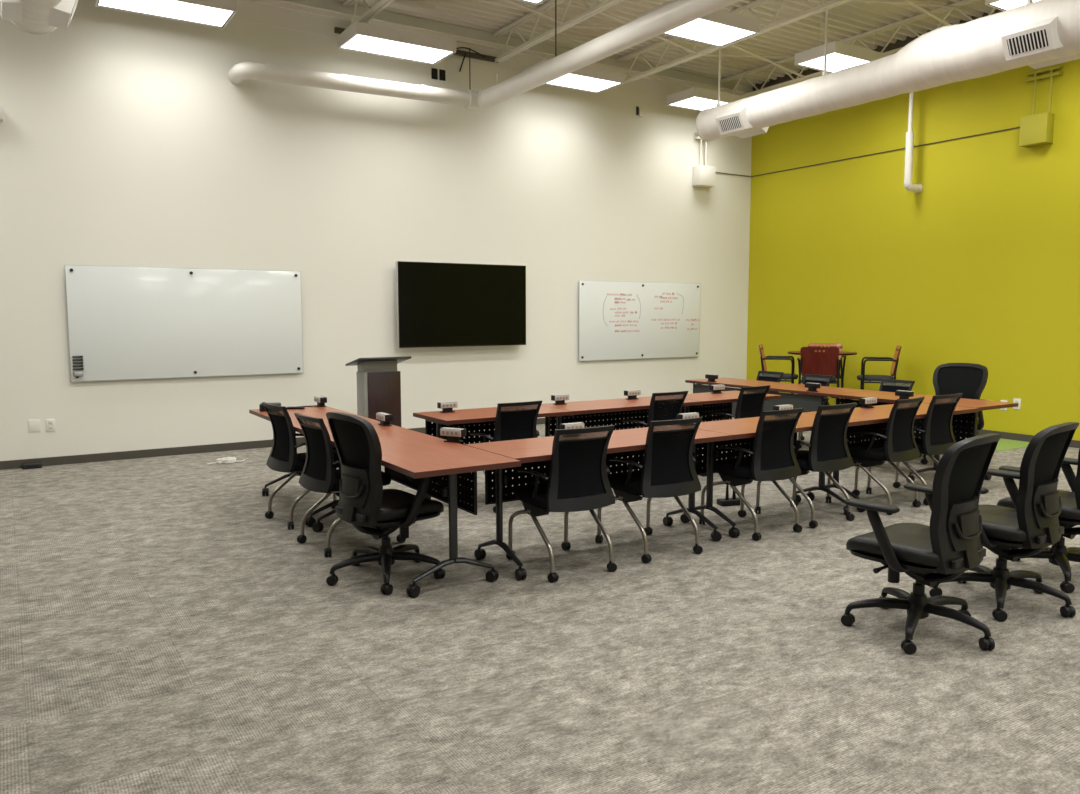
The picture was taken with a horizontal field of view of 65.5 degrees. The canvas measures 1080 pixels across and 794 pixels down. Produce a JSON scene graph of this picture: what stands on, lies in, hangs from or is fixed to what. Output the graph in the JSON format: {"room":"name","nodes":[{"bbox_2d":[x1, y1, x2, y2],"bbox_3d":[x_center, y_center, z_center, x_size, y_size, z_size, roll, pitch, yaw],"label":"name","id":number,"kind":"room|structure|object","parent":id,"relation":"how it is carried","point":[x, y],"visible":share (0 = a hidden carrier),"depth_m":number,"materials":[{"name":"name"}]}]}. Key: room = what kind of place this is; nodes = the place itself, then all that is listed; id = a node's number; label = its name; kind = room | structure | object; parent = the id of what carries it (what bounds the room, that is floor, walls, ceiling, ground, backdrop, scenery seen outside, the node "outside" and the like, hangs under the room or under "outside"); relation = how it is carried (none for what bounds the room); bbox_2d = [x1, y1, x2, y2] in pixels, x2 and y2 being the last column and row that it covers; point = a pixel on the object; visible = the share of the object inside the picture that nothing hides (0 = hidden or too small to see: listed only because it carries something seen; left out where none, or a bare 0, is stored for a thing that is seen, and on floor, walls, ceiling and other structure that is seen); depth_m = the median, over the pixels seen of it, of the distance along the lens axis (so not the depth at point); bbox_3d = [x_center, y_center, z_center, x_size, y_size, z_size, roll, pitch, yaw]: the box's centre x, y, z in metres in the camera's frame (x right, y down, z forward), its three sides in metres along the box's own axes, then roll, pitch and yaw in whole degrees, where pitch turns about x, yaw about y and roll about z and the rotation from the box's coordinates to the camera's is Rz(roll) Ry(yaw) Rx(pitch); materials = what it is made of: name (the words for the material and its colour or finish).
{"room":"conference room","nodes":[
{"label":"conference room","id":0,"kind":"room"},
{"bbox_2d":[0,0,752,460],"bbox_3d":[-3.191,-2.204,9.748,16.000,5.600,0.150,-4,7,-32],"label":"wall","id":1,"kind":"structure","parent":0,"point":[127,139],"depth_m":10.06,"materials":[{"name":"white paint"}]},
{"bbox_2d":[28,419,40,431],"bbox_3d":[-5.187,0.296,8.618,0.105,0.130,0.007,-4,7,-32],"label":"wall outlet","id":2,"kind":"object","parent":1,"relation":"attached to","point":[34,425],"visible":1,"depth_m":8.62,"materials":[{"name":"white plastic"}]},
{"bbox_2d":[46,419,55,431],"bbox_3d":[-5.065,0.293,8.694,0.085,0.130,0.011,-4,7,-32],"label":"wall outlet","id":3,"kind":"object","parent":1,"relation":"attached to","point":[50,423],"visible":1,"depth_m":8.69,"materials":[{"name":"white plastic"}]},
{"bbox_2d":[65,265,303,381],"bbox_3d":[-3.856,-0.823,9.332,2.429,1.202,0.056,-4,7,-32],"label":"whiteboard","id":4,"kind":"object","parent":1,"relation":"attached to","point":[125,323],"visible":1,"depth_m":9.25,"materials":[{"name":"white glass"}]},
{"bbox_2d":[0,407,691,469],"bbox_3d":[-3.149,0.546,9.947,15.688,0.088,0.012,-4,7,-32],"label":"baseboard","id":5,"kind":"structure","parent":1,"relation":"attached to","point":[61,460],"depth_m":9.21,"materials":[{"name":"grey rubber"}]},
{"bbox_2d":[342,0,394,29],"bbox_3d":[1.619,-3.894,3.877,0.090,0.366,14.600,-4,7,-32],"label":"truss","id":6,"kind":"object","parent":1,"relation":"attached to","point":[377,8],"depth_m":9.38,"materials":[{"name":"white metal"}]},
{"bbox_2d":[334,27,497,71],"bbox_3d":[-1.480,-4.305,10.504,2.220,0.316,0.059,-4,7,-32],"label":"strut","id":7,"kind":"object","parent":1,"relation":"attached to","point":[476,55],"visible":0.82,"depth_m":10.84,"materials":[{"name":"brown"}]},
{"bbox_2d":[431,68,445,80],"bbox_3d":[-1.291,-4.102,10.685,0.190,0.130,0.012,-4,7,-32],"label":"air vent","id":8,"kind":"object","parent":1,"relation":"in","point":[434,71],"visible":1,"depth_m":10.68,"materials":[{"name":"black"}]},
{"bbox_2d":[232,17,665,96],"bbox_3d":[-3.152,-4.220,9.484,15.700,0.012,0.004,-4,7,-32],"label":"ceiling beam","id":9,"kind":"structure","parent":1,"relation":"attached to","point":[232,17],"depth_m":9.94,"materials":[{"name":"beige metal"}]},
{"bbox_2d":[396,261,525,347],"bbox_3d":[-1.025,-1.206,11.043,1.870,1.075,0.174,-4,7,-32],"label":"television","id":10,"kind":"object","parent":1,"relation":"attached to","point":[438,304],"visible":1,"depth_m":10.93,"materials":[{"name":"black glass"}]},
{"bbox_2d":[241,0,748,94],"bbox_3d":[-3.129,-4.453,9.425,15.700,0.060,0.090,-4,7,-32],"label":"ceiling beam","id":11,"kind":"structure","parent":1,"relation":"attached to","point":[283,4],"depth_m":10.76,"materials":[{"name":"beige metal"}]},
{"bbox_2d":[493,0,623,62],"bbox_3d":[3.347,-4.004,4.975,0.090,0.366,14.600,-4,7,-32],"label":"truss","id":12,"kind":"object","parent":1,"relation":"attached to","point":[607,4],"depth_m":10.10,"materials":[{"name":"white metal"}]},
{"bbox_2d":[503,0,803,77],"bbox_3d":[1.169,-4.521,10.263,6.156,0.340,0.040,-4,7,-32],"label":"ceiling beam","id":13,"kind":"structure","parent":12,"relation":"attached to","point":[574,1],"depth_m":10.17,"materials":[{"name":"beige metal"}]},
{"bbox_2d":[579,280,699,360],"bbox_3d":[1.546,-1.163,12.765,2.349,1.159,0.056,-4,7,-32],"label":"whiteboard","id":14,"kind":"object","parent":1,"relation":"attached to","point":[618,320],"visible":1,"depth_m":12.70,"materials":[{"name":"white glass"}]},
{"bbox_2d":[692,132,715,187],"bbox_3d":[2.564,-4.041,13.075,0.340,1.490,0.160,-4,7,-32],"label":"junction box","id":15,"kind":"object","parent":1,"relation":"attached to","point":[703,176],"visible":0.77,"depth_m":13.07,"materials":[{"name":"white plastic"}]},
{"bbox_2d":[617,0,851,85],"bbox_3d":[5.074,-4.114,6.072,0.090,0.366,14.600,-4,7,-32],"label":"truss","id":16,"kind":"object","parent":1,"relation":"attached to","point":[834,3],"depth_m":10.50,"materials":[{"name":"white metal"}]},
{"bbox_2d":[572,25,794,57],"bbox_3d":[1.996,-4.581,10.871,4.104,0.324,0.024,-4,7,-32],"label":"ceiling beam","id":17,"kind":"structure","parent":16,"relation":"attached to","point":[706,54],"depth_m":11.09,"materials":[{"name":"beige metal"}]},
{"bbox_2d":[695,0,1079,141],"bbox_3d":[5.509,-3.309,5.470,0.672,1.139,12.690,-4,7,-32],"label":"air duct","id":18,"kind":"object","parent":16,"relation":"hanging from","point":[1041,33],"visible":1,"depth_m":7.98,"materials":[{"name":"white metal"}]},
{"bbox_2d":[715,105,752,134],"bbox_3d":[2.337,-3.332,10.139,0.223,0.270,0.460,-4,7,-32],"label":"diffuser","id":19,"kind":"object","parent":18,"relation":"attached to","point":[734,119],"depth_m":10.07,"materials":[{"name":"white metal"}]},
{"bbox_2d":[734,127,768,138],"bbox_3d":[2.626,-3.350,10.323,0.223,0.270,0.460,-4,7,-32],"label":"diffuser","id":20,"kind":"object","parent":18,"relation":"attached to","point":[759,131],"depth_m":10.27,"materials":[{"name":"white metal"}]},
{"bbox_2d":[1001,16,1062,60],"bbox_3d":[4.193,-3.056,7.160,0.238,0.278,0.460,-4,7,-32],"label":"diffuser","id":21,"kind":"object","parent":18,"relation":"attached to","point":[1035,37],"depth_m":7.12,"materials":[{"name":"white metal"}]},
{"bbox_2d":[1028,53,1079,68],"bbox_3d":[4.559,-3.079,7.393,0.238,0.278,0.460,-4,7,-32],"label":"diffuser","id":22,"kind":"object","parent":18,"relation":"attached to","point":[1077,56],"depth_m":7.40,"materials":[{"name":"white metal"}]},
{"bbox_2d":[903,0,950,25],"bbox_3d":[4.135,-4.442,9.432,2.056,0.340,0.040,-4,7,-32],"label":"ceiling beam","id":23,"kind":"structure","parent":16,"relation":"attached to","point":[907,1],"depth_m":9.62,"materials":[{"name":"beige metal"}]},
{"bbox_2d":[720,0,995,96],"bbox_3d":[6.802,-4.224,7.170,0.090,0.366,14.600,-4,7,-32],"label":"truss","id":24,"kind":"object","parent":1,"relation":"attached to","point":[899,24],"depth_m":11.15,"materials":[{"name":"beige metal"}]},
{"bbox_2d":[852,0,955,7],"bbox_3d":[4.098,-4.447,9.490,2.054,0.324,0.024,-4,7,-32],"label":"ceiling beam","id":25,"kind":"structure","parent":24,"relation":"attached to","point":[875,1],"depth_m":9.48,"materials":[{"name":"white metal"}]},
{"bbox_2d":[0,412,1079,793],"bbox_3d":[0.782,1.216,3.840,15.700,0.064,14.600,-4,7,-32],"label":"floor","id":26,"kind":"structure","parent":0,"point":[161,633],"depth_m":3.88,"materials":[{"name":"carpet"}]},
{"bbox_2d":[22,462,41,469],"bbox_3d":[-5.188,0.702,8.580,0.170,0.050,0.107,-4,7,-32],"label":"box","id":27,"kind":"object","parent":26,"relation":"on","point":[34,465],"visible":1,"depth_m":8.55,"materials":[{"name":"grey metal"}]},
{"bbox_2d":[207,457,244,463],"bbox_3d":[-3.304,0.669,8.864,0.398,0.051,0.168,-4,7,-32],"label":"cable coil","id":28,"kind":"object","parent":26,"relation":"on","point":[227,459],"visible":1,"depth_m":8.82,"materials":[{"name":"white plastic"}]},
{"bbox_2d":[262,402,338,528],"bbox_3d":[-1.750,0.485,6.410,0.626,0.900,0.537,-5,7,-38],"label":"chair","id":29,"kind":"object","parent":26,"relation":"on","point":[283,457],"visible":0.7,"depth_m":6.20,"materials":[{"name":"black fabric"}]},
{"bbox_2d":[249,406,379,526],"bbox_3d":[-1.843,0.521,6.865,0.650,0.740,1.500,-4,7,-32],"label":"table","id":30,"kind":"object","parent":26,"relation":"on","point":[315,411],"visible":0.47,"depth_m":6.92,"materials":[{"name":"brown wood"}]},
{"bbox_2d":[314,396,326,406],"bbox_3d":[-1.965,0.040,7.518,0.072,0.088,0.160,-4,7,-32],"label":"module","id":31,"kind":"object","parent":30,"relation":"on","point":[320,400],"visible":1,"depth_m":7.47,"materials":[{"name":"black plastic"}]},
{"bbox_2d":[294,413,405,556],"bbox_3d":[-1.303,0.553,5.714,0.626,0.900,0.537,-5,7,-38],"label":"chair","id":32,"kind":"object","parent":26,"relation":"on","point":[319,474],"visible":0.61,"depth_m":5.51,"materials":[{"name":"black fabric"}]},
{"bbox_2d":[345,356,410,426],"bbox_3d":[-1.751,0.110,9.152,0.585,1.108,0.444,-4,7,-32],"label":"lectern","id":33,"kind":"object","parent":26,"relation":"on","point":[378,378],"visible":0.62,"depth_m":9.04,"materials":[{"name":"wood"}]},
{"bbox_2d":[326,412,445,594],"bbox_3d":[-0.931,0.571,4.977,0.676,1.004,0.682,-5,8,-41],"label":"chair","id":34,"kind":"object","parent":26,"relation":"on","point":[363,502],"visible":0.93,"depth_m":4.79,"materials":[{"name":"black plastic"}]},
{"bbox_2d":[301,424,520,597],"bbox_3d":[-0.908,0.663,5.407,0.650,0.740,1.966,-4,7,-32],"label":"table","id":35,"kind":"object","parent":26,"relation":"on","point":[414,454],"visible":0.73,"depth_m":4.93,"materials":[{"name":"brown wood"}]},
{"bbox_2d":[376,412,392,425],"bbox_3d":[-1.155,0.166,6.237,0.072,0.088,0.160,-4,7,-32],"label":"module","id":36,"kind":"object","parent":35,"relation":"on","point":[385,418],"visible":1,"depth_m":6.20,"materials":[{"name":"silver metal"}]},
{"bbox_2d":[440,427,465,442],"bbox_3d":[-0.560,0.245,5.421,0.160,0.088,0.073,3,6,27],"label":"module","id":37,"kind":"object","parent":35,"relation":"on","point":[453,435],"visible":1,"depth_m":5.40,"materials":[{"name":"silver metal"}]},
{"bbox_2d":[413,405,573,509],"bbox_3d":[-0.388,0.494,7.120,1.196,0.740,0.640,-4,7,-32],"label":"table","id":38,"kind":"object","parent":26,"relation":"on","point":[462,418],"visible":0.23,"depth_m":7.08,"materials":[{"name":"brown wood"}]},
{"bbox_2d":[437,401,457,412],"bbox_3d":[-0.776,0.085,7.055,0.160,0.088,0.072,-4,7,-32],"label":"module","id":39,"kind":"object","parent":38,"relation":"on","point":[447,407],"visible":1,"depth_m":7.03,"materials":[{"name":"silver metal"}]},
{"bbox_2d":[470,401,541,512],"bbox_3d":[-0.303,0.449,6.916,0.537,0.868,0.626,-4,7,-32],"label":"chair","id":40,"kind":"object","parent":26,"relation":"on","point":[516,424],"visible":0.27,"depth_m":6.67,"materials":[{"name":"black fabric"}]},
{"bbox_2d":[506,425,616,582],"bbox_3d":[0.130,0.603,5.194,0.537,0.900,0.626,-3,6,-29],"label":"chair","id":41,"kind":"object","parent":26,"relation":"on","point":[578,480],"visible":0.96,"depth_m":4.97,"materials":[{"name":"black fabric"}]},
{"bbox_2d":[465,425,733,580],"bbox_3d":[0.421,0.647,5.555,1.738,0.740,0.620,-4,7,-32],"label":"table","id":42,"kind":"object","parent":26,"relation":"on","point":[535,453],"visible":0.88,"depth_m":5.43,"materials":[{"name":"brown wood"}]},
{"bbox_2d":[560,422,583,436],"bbox_3d":[0.216,0.221,5.666,0.160,0.088,0.072,-4,7,-32],"label":"module","id":43,"kind":"object","parent":42,"relation":"on","point":[577,424],"visible":0.51,"depth_m":5.64,"materials":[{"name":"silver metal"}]},
{"bbox_2d":[537,396,702,481],"bbox_3d":[0.746,0.422,7.840,1.486,0.740,0.640,-4,7,-32],"label":"table","id":44,"kind":"object","parent":26,"relation":"on","point":[621,409],"visible":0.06,"depth_m":7.89,"materials":[{"name":"brown wood"}]},
{"bbox_2d":[551,394,568,404],"bbox_3d":[0.185,0.023,7.665,0.160,0.088,0.072,-4,7,-32],"label":"module","id":45,"kind":"object","parent":44,"relation":"on","point":[559,399],"visible":1,"depth_m":7.64,"materials":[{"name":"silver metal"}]},
{"bbox_2d":[624,390,640,399],"bbox_3d":[0.893,-0.022,8.115,0.160,0.088,0.072,-4,7,-32],"label":"module","id":46,"kind":"object","parent":44,"relation":"on","point":[632,394],"visible":1,"depth_m":8.09,"materials":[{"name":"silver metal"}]},
{"bbox_2d":[595,417,702,562],"bbox_3d":[0.724,0.565,5.572,0.537,0.900,0.626,-3,6,-29],"label":"chair","id":47,"kind":"object","parent":26,"relation":"on","point":[668,468],"visible":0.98,"depth_m":5.35,"materials":[{"name":"black fabric"}]},
{"bbox_2d":[622,391,687,455],"bbox_3d":[1.016,0.365,7.754,0.537,0.868,0.626,-4,7,-32],"label":"chair","id":48,"kind":"object","parent":26,"relation":"on","point":[658,407],"visible":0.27,"depth_m":7.50,"materials":[{"name":"black fabric"}]},
{"bbox_2d":[665,391,781,475],"bbox_3d":[1.825,0.353,8.526,1.066,0.740,0.640,-4,7,-32],"label":"table","id":49,"kind":"object","parent":26,"relation":"on","point":[723,400],"visible":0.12,"depth_m":8.66,"materials":[{"name":"brown wood"}]},
{"bbox_2d":[709,384,724,393],"bbox_3d":[1.837,-0.082,8.715,0.160,0.088,0.072,-4,7,-32],"label":"module","id":50,"kind":"object","parent":49,"relation":"on","point":[716,389],"visible":1,"depth_m":8.69,"materials":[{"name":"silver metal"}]},
{"bbox_2d":[717,485,740,505],"bbox_3d":[1.563,0.774,6.897,0.200,0.222,0.100,-2,6,-17],"label":"power strip","id":51,"kind":"object","parent":26,"relation":"on","point":[734,500],"visible":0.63,"depth_m":6.88,"materials":[{"name":"black plastic"}]},
{"bbox_2d":[697,385,770,468],"bbox_3d":[1.910,0.308,8.322,0.537,0.868,0.626,-4,7,-36],"label":"chair","id":52,"kind":"object","parent":26,"relation":"on","point":[749,405],"visible":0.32,"depth_m":8.08,"materials":[{"name":"black fabric"}]},
{"bbox_2d":[699,408,803,540],"bbox_3d":[1.535,0.513,6.093,0.537,0.900,0.626,-4,7,-32],"label":"chair","id":53,"kind":"object","parent":26,"relation":"on","point":[779,462],"visible":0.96,"depth_m":5.88,"materials":[{"name":"black fabric"}]},
{"bbox_2d":[756,371,783,391],"bbox_3d":[2.734,0.099,10.669,0.626,0.824,0.537,-4,7,-32],"label":"chair","id":54,"kind":"object","parent":26,"relation":"on","point":[760,377],"visible":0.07,"depth_m":10.79,"materials":[{"name":"black fabric"}]},
{"bbox_2d":[680,413,863,537],"bbox_3d":[1.744,0.563,6.396,1.396,0.740,0.620,-4,7,-32],"label":"table","id":55,"kind":"object","parent":26,"relation":"on","point":[743,430],"visible":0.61,"depth_m":6.33,"materials":[{"name":"brown wood"}]},
{"bbox_2d":[677,412,698,425],"bbox_3d":[1.097,0.164,6.226,0.160,0.088,0.072,-4,7,-32],"label":"module","id":56,"kind":"object","parent":55,"relation":"on","point":[682,415],"visible":0.49,"depth_m":6.20,"materials":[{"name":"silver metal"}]},
{"bbox_2d":[773,404,792,416],"bbox_3d":[1.961,0.109,6.774,0.160,0.088,0.072,-4,7,-32],"label":"module","id":57,"kind":"object","parent":55,"relation":"on","point":[776,407],"visible":0.49,"depth_m":6.74,"materials":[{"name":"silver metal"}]},
{"bbox_2d":[758,344,797,393],"bbox_3d":[3.307,-0.156,11.688,0.546,1.131,0.571,2,6,18],"label":"counter stool","id":58,"kind":"object","parent":26,"relation":"on","point":[787,377],"visible":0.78,"depth_m":11.49,"materials":[{"name":"black metal"}]},
{"bbox_2d":[685,378,872,415],"bbox_3d":[2.701,0.228,9.785,0.700,0.740,2.206,-4,7,-32],"label":"table","id":59,"kind":"object","parent":26,"relation":"on","point":[809,403],"visible":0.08,"depth_m":9.35,"materials":[{"name":"brown wood"}]},
{"bbox_2d":[705,374,717,381],"bbox_3d":[2.086,-0.229,10.198,0.072,0.088,0.160,-4,7,-32],"label":"module","id":60,"kind":"object","parent":59,"relation":"on","point":[711,377],"visible":1,"depth_m":10.17,"materials":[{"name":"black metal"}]},
{"bbox_2d":[805,383,820,391],"bbox_3d":[2.896,-0.103,8.918,0.072,0.088,0.160,-4,7,-32],"label":"module","id":61,"kind":"object","parent":59,"relation":"on","point":[812,387],"visible":1,"depth_m":8.89,"materials":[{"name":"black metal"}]},
{"bbox_2d":[755,403,856,527],"bbox_3d":[2.037,0.479,6.430,0.537,0.900,0.626,-4,7,-32],"label":"chair","id":62,"kind":"object","parent":26,"relation":"on","point":[828,451],"visible":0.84,"depth_m":6.20,"materials":[{"name":"black fabric"}]},
{"bbox_2d":[798,374,832,448],"bbox_3d":[3.143,0.157,10.068,0.626,0.824,0.537,-4,7,-32],"label":"chair","id":63,"kind":"object","parent":26,"relation":"on","point":[821,381],"visible":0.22,"depth_m":10.13,"materials":[{"name":"black fabric"}]},
{"bbox_2d":[797,347,841,409],"bbox_3d":[3.734,-0.114,11.261,0.571,1.131,0.546,2,6,18],"label":"counter stool","id":64,"kind":"object","parent":26,"relation":"on","point":[827,362],"visible":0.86,"depth_m":11.01,"materials":[{"name":"red wood"}]},
{"bbox_2d":[788,351,856,355],"bbox_3d":[3.911,-0.110,11.703,0.915,1.032,0.915,-4,7,-32],"label":"bistro table","id":65,"kind":"object","parent":26,"relation":"on","point":[841,353],"visible":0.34,"depth_m":11.52,"materials":[{"name":"brown wood"}]},
{"bbox_2d":[808,343,845,398],"bbox_3d":[4.102,-0.201,12.133,0.571,1.131,0.546,2,6,18],"label":"counter stool","id":66,"kind":"object","parent":26,"relation":"on","point":[840,346],"visible":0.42,"depth_m":12.24,"materials":[{"name":"brown wood"}]},
{"bbox_2d":[826,397,924,514],"bbox_3d":[2.728,0.438,6.834,0.537,0.900,0.626,-5,7,-38],"label":"chair","id":67,"kind":"object","parent":26,"relation":"on","point":[900,445],"visible":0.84,"depth_m":6.63,"materials":[{"name":"black fabric"}]},
{"bbox_2d":[857,346,901,389],"bbox_3d":[4.567,-0.124,11.352,0.546,1.131,0.571,2,6,18],"label":"counter stool","id":68,"kind":"object","parent":26,"relation":"on","point":[864,378],"visible":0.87,"depth_m":11.17,"materials":[{"name":"black metal"}]},
{"bbox_2d":[804,403,978,511],"bbox_3d":[2.998,0.483,7.193,1.571,0.740,0.620,-4,7,-32],"label":"table","id":69,"kind":"object","parent":26,"relation":"on","point":[877,417],"visible":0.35,"depth_m":7.23,"materials":[{"name":"brown wood"}]},
{"bbox_2d":[859,397,876,407],"bbox_3d":[2.871,0.051,7.353,0.160,0.088,0.072,-4,7,-32],"label":"module","id":70,"kind":"object","parent":69,"relation":"on","point":[867,402],"visible":1,"depth_m":7.32,"materials":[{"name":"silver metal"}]},
{"bbox_2d":[879,379,914,403],"bbox_3d":[3.774,0.234,9.288,0.626,0.824,0.537,-4,7,-32],"label":"chair","id":71,"kind":"object","parent":26,"relation":"on","point":[888,387],"visible":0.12,"depth_m":9.42,"materials":[{"name":"black fabric"}]},
{"bbox_2d":[866,393,962,504],"bbox_3d":[3.196,0.405,7.166,0.537,0.900,0.626,-4,7,-34],"label":"chair","id":72,"kind":"object","parent":26,"relation":"on","point":[938,436],"visible":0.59,"depth_m":6.93,"materials":[{"name":"black fabric"}]},
{"bbox_2d":[841,433,1000,654],"bbox_3d":[1.888,0.656,4.092,0.697,1.006,0.672,-5,7,-39],"label":"chair","id":73,"kind":"object","parent":26,"relation":"on","point":[943,550],"visible":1,"depth_m":3.94,"materials":[{"name":"black plastic"}]},
{"bbox_2d":[832,391,1018,479],"bbox_3d":[3.705,0.381,8.221,0.700,0.740,1.516,-4,7,-32],"label":"table","id":74,"kind":"object","parent":26,"relation":"on","point":[882,396],"visible":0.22,"depth_m":7.86,"materials":[{"name":"brown wood"}]},
{"bbox_2d":[895,390,913,399],"bbox_3d":[3.477,-0.015,8.012,0.072,0.088,0.160,-4,7,-32],"label":"module","id":75,"kind":"object","parent":74,"relation":"on","point":[902,394],"visible":0.94,"depth_m":7.98,"materials":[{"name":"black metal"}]},
{"bbox_2d":[915,363,987,464],"bbox_3d":[4.296,0.168,8.848,0.714,1.032,0.780,-5,7,-40],"label":"chair","id":76,"kind":"object","parent":26,"relation":"on","point":[969,379],"visible":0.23,"depth_m":8.93,"materials":[{"name":"black plastic"}]},
{"bbox_2d":[929,422,1078,621],"bbox_3d":[2.524,0.615,4.509,0.699,1.006,0.675,-5,7,-39],"label":"chair","id":77,"kind":"object","parent":26,"relation":"on","point":[1033,525],"visible":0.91,"depth_m":4.33,"materials":[{"name":"black plastic"}]},
{"bbox_2d":[997,448,1079,592],"bbox_3d":[3.116,0.569,4.962,0.686,1.006,0.670,-5,8,-43],"label":"chair","id":78,"kind":"object","parent":26,"relation":"on","point":[1058,554],"visible":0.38,"depth_m":4.93,"materials":[{"name":"black plastic"}]},
{"bbox_2d":[333,0,994,85],"bbox_3d":[0.776,-4.126,3.313,15.700,0.200,14.600,-4,7,-32],"label":"ceiling","id":79,"kind":"structure","parent":0,"point":[851,18],"depth_m":10.72,"materials":[{"name":"beige paint"}]},
{"bbox_2d":[0,0,77,34],"bbox_3d":[-0.669,-3.094,1.378,0.570,1.491,12.540,-4,7,-32],"label":"air duct","id":80,"kind":"object","parent":79,"relation":"hanging from","point":[36,17],"visible":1,"depth_m":6.23,"materials":[{"name":"white metal"}]},
{"bbox_2d":[0,0,22,20],"bbox_3d":[-3.909,-2.958,6.143,0.199,0.268,0.460,-4,7,-32],"label":"diffuser","id":81,"kind":"object","parent":80,"relation":"attached to","point":[9,9],"depth_m":6.14,"materials":[{"name":"white metal"}]},
{"bbox_2d":[48,0,77,28],"bbox_3d":[-3.597,-2.978,6.342,0.199,0.268,0.460,-4,7,-32],"label":"diffuser","id":82,"kind":"object","parent":80,"relation":"attached to","point":[60,14],"depth_m":6.25,"materials":[{"name":"white metal"}]},
{"bbox_2d":[95,0,236,28],"bbox_3d":[-3.732,-4.177,8.367,1.220,0.600,0.600,-4,7,-32],"label":"pendant light","id":83,"kind":"object","parent":79,"relation":"hanging from","point":[214,13],"visible":1,"depth_m":8.43,"materials":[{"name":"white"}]},
{"bbox_2d":[337,10,455,64],"bbox_3d":[-1.651,-4.310,9.690,1.220,0.600,0.600,-4,7,-32],"label":"pendant light","id":84,"kind":"object","parent":79,"relation":"hanging from","point":[359,36],"visible":1,"depth_m":9.59,"materials":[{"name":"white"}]},
{"bbox_2d":[341,34,451,62],"bbox_3d":[-1.650,-4.022,9.718,1.168,0.006,0.548,-4,7,-32],"label":"diffuser","id":85,"kind":"object","parent":84,"relation":"attached to","point":[386,45],"depth_m":9.66,"materials":[{"name":"white plastic"}]},
{"bbox_2d":[228,0,740,109],"bbox_3d":[1.790,-3.515,4.024,3.161,1.078,14.602,-4,7,-32],"label":"air duct","id":86,"kind":"object","parent":79,"relation":"hanging from","point":[678,13],"visible":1,"depth_m":9.28,"materials":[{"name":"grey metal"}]},
{"bbox_2d":[517,0,545,4],"bbox_3d":[-0.375,-4.115,7.702,1.220,0.600,0.600,-4,7,-32],"label":"pendant light","id":87,"kind":"object","parent":79,"relation":"hanging from","point":[535,2],"visible":1,"depth_m":8.23,"materials":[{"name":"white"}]},
{"bbox_2d":[522,27,623,92],"bbox_3d":[0.439,-4.443,11.018,1.220,0.600,0.600,-4,7,-32],"label":"pendant light","id":88,"kind":"object","parent":79,"relation":"hanging from","point":[587,78],"visible":0.63,"depth_m":11.02,"materials":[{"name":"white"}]},
{"bbox_2d":[548,74,619,91],"bbox_3d":[0.440,-4.156,11.046,1.168,0.006,0.548,-4,7,-32],"label":"diffuser","id":89,"kind":"object","parent":88,"relation":"attached to","point":[583,82],"depth_m":11.11,"materials":[{"name":"white plastic"}]},
{"bbox_2d":[637,0,759,47],"bbox_3d":[1.715,-4.249,9.030,1.220,0.600,0.600,-4,7,-32],"label":"pendant light","id":90,"kind":"object","parent":79,"relation":"hanging from","point":[719,28],"visible":0.69,"depth_m":9.06,"materials":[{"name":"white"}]},
{"bbox_2d":[665,18,754,45],"bbox_3d":[1.715,-3.961,9.059,1.168,0.006,0.548,-4,7,-32],"label":"diffuser","id":91,"kind":"object","parent":90,"relation":"attached to","point":[708,31],"depth_m":9.11,"materials":[{"name":"white plastic"}]},
{"bbox_2d":[666,62,746,110],"bbox_3d":[2.521,-4.576,12.341,1.220,0.600,0.600,-4,7,-32],"label":"pendant light","id":92,"kind":"object","parent":79,"relation":"hanging from","point":[695,98],"visible":0.59,"depth_m":12.11,"materials":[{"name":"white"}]},
{"bbox_2d":[670,97,725,109],"bbox_3d":[2.521,-4.288,12.369,1.168,0.006,0.548,-4,7,-32],"label":"diffuser","id":93,"kind":"object","parent":92,"relation":"attached to","point":[692,103],"depth_m":12.17,"materials":[{"name":"white plastic"}]},
{"bbox_2d":[794,12,888,72],"bbox_3d":[3.797,-4.381,10.353,1.220,0.600,0.600,-4,7,-32],"label":"pendant light","id":94,"kind":"object","parent":79,"relation":"hanging from","point":[840,55],"visible":0.62,"depth_m":10.12,"materials":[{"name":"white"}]},
{"bbox_2d":[799,53,868,71],"bbox_3d":[3.797,-4.094,10.381,1.168,0.006,0.548,-4,7,-32],"label":"diffuser","id":95,"kind":"object","parent":94,"relation":"attached to","point":[835,61],"depth_m":10.20,"materials":[{"name":"white plastic"}]},
{"bbox_2d":[985,0,1038,10],"bbox_3d":[5.078,-4.186,8.357,1.220,0.600,0.600,-4,7,-32],"label":"pendant light","id":96,"kind":"object","parent":79,"relation":"hanging from","point":[1003,5],"visible":0.26,"depth_m":8.30,"materials":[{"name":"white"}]},
{"bbox_2d":[746,9,1079,440],"bbox_3d":[7.496,-2.018,7.742,0.156,5.600,14.750,-4,7,-32],"label":"wall","id":97,"kind":"structure","parent":0,"point":[980,265],"depth_m":11.16,"materials":[{"name":"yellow paint"}]},
{"bbox_2d":[716,127,1019,176],"bbox_3d":[4.255,-3.407,11.676,0.946,0.014,4.426,-4,7,-32],"label":"conduit","id":98,"kind":"object","parent":97,"relation":"attached to","point":[1015,127],"visible":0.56,"depth_m":11.79,"materials":[{"name":"brown"}]},
{"bbox_2d":[904,92,922,192],"bbox_3d":[4.973,-3.583,11.150,0.290,1.688,0.120,-4,7,-32],"label":"pipe","id":99,"kind":"object","parent":97,"relation":"attached to","point":[909,145],"visible":0.94,"depth_m":11.10,"materials":[{"name":"white plastic"}]},
{"bbox_2d":[915,426,1079,447],"bbox_3d":[7.393,0.723,8.034,0.012,0.088,14.600,-4,7,-32],"label":"baseboard","id":100,"kind":"structure","parent":97,"relation":"attached to","point":[1004,435],"depth_m":10.38,"materials":[{"name":"grey rubber"}]},
{"bbox_2d":[1019,65,1062,147],"bbox_3d":[5.876,-3.722,9.833,0.160,1.495,0.380,-4,7,-32],"label":"junction box","id":101,"kind":"object","parent":97,"relation":"attached to","point":[1035,129],"visible":0.8,"depth_m":9.84,"materials":[{"name":"yellow paint"}]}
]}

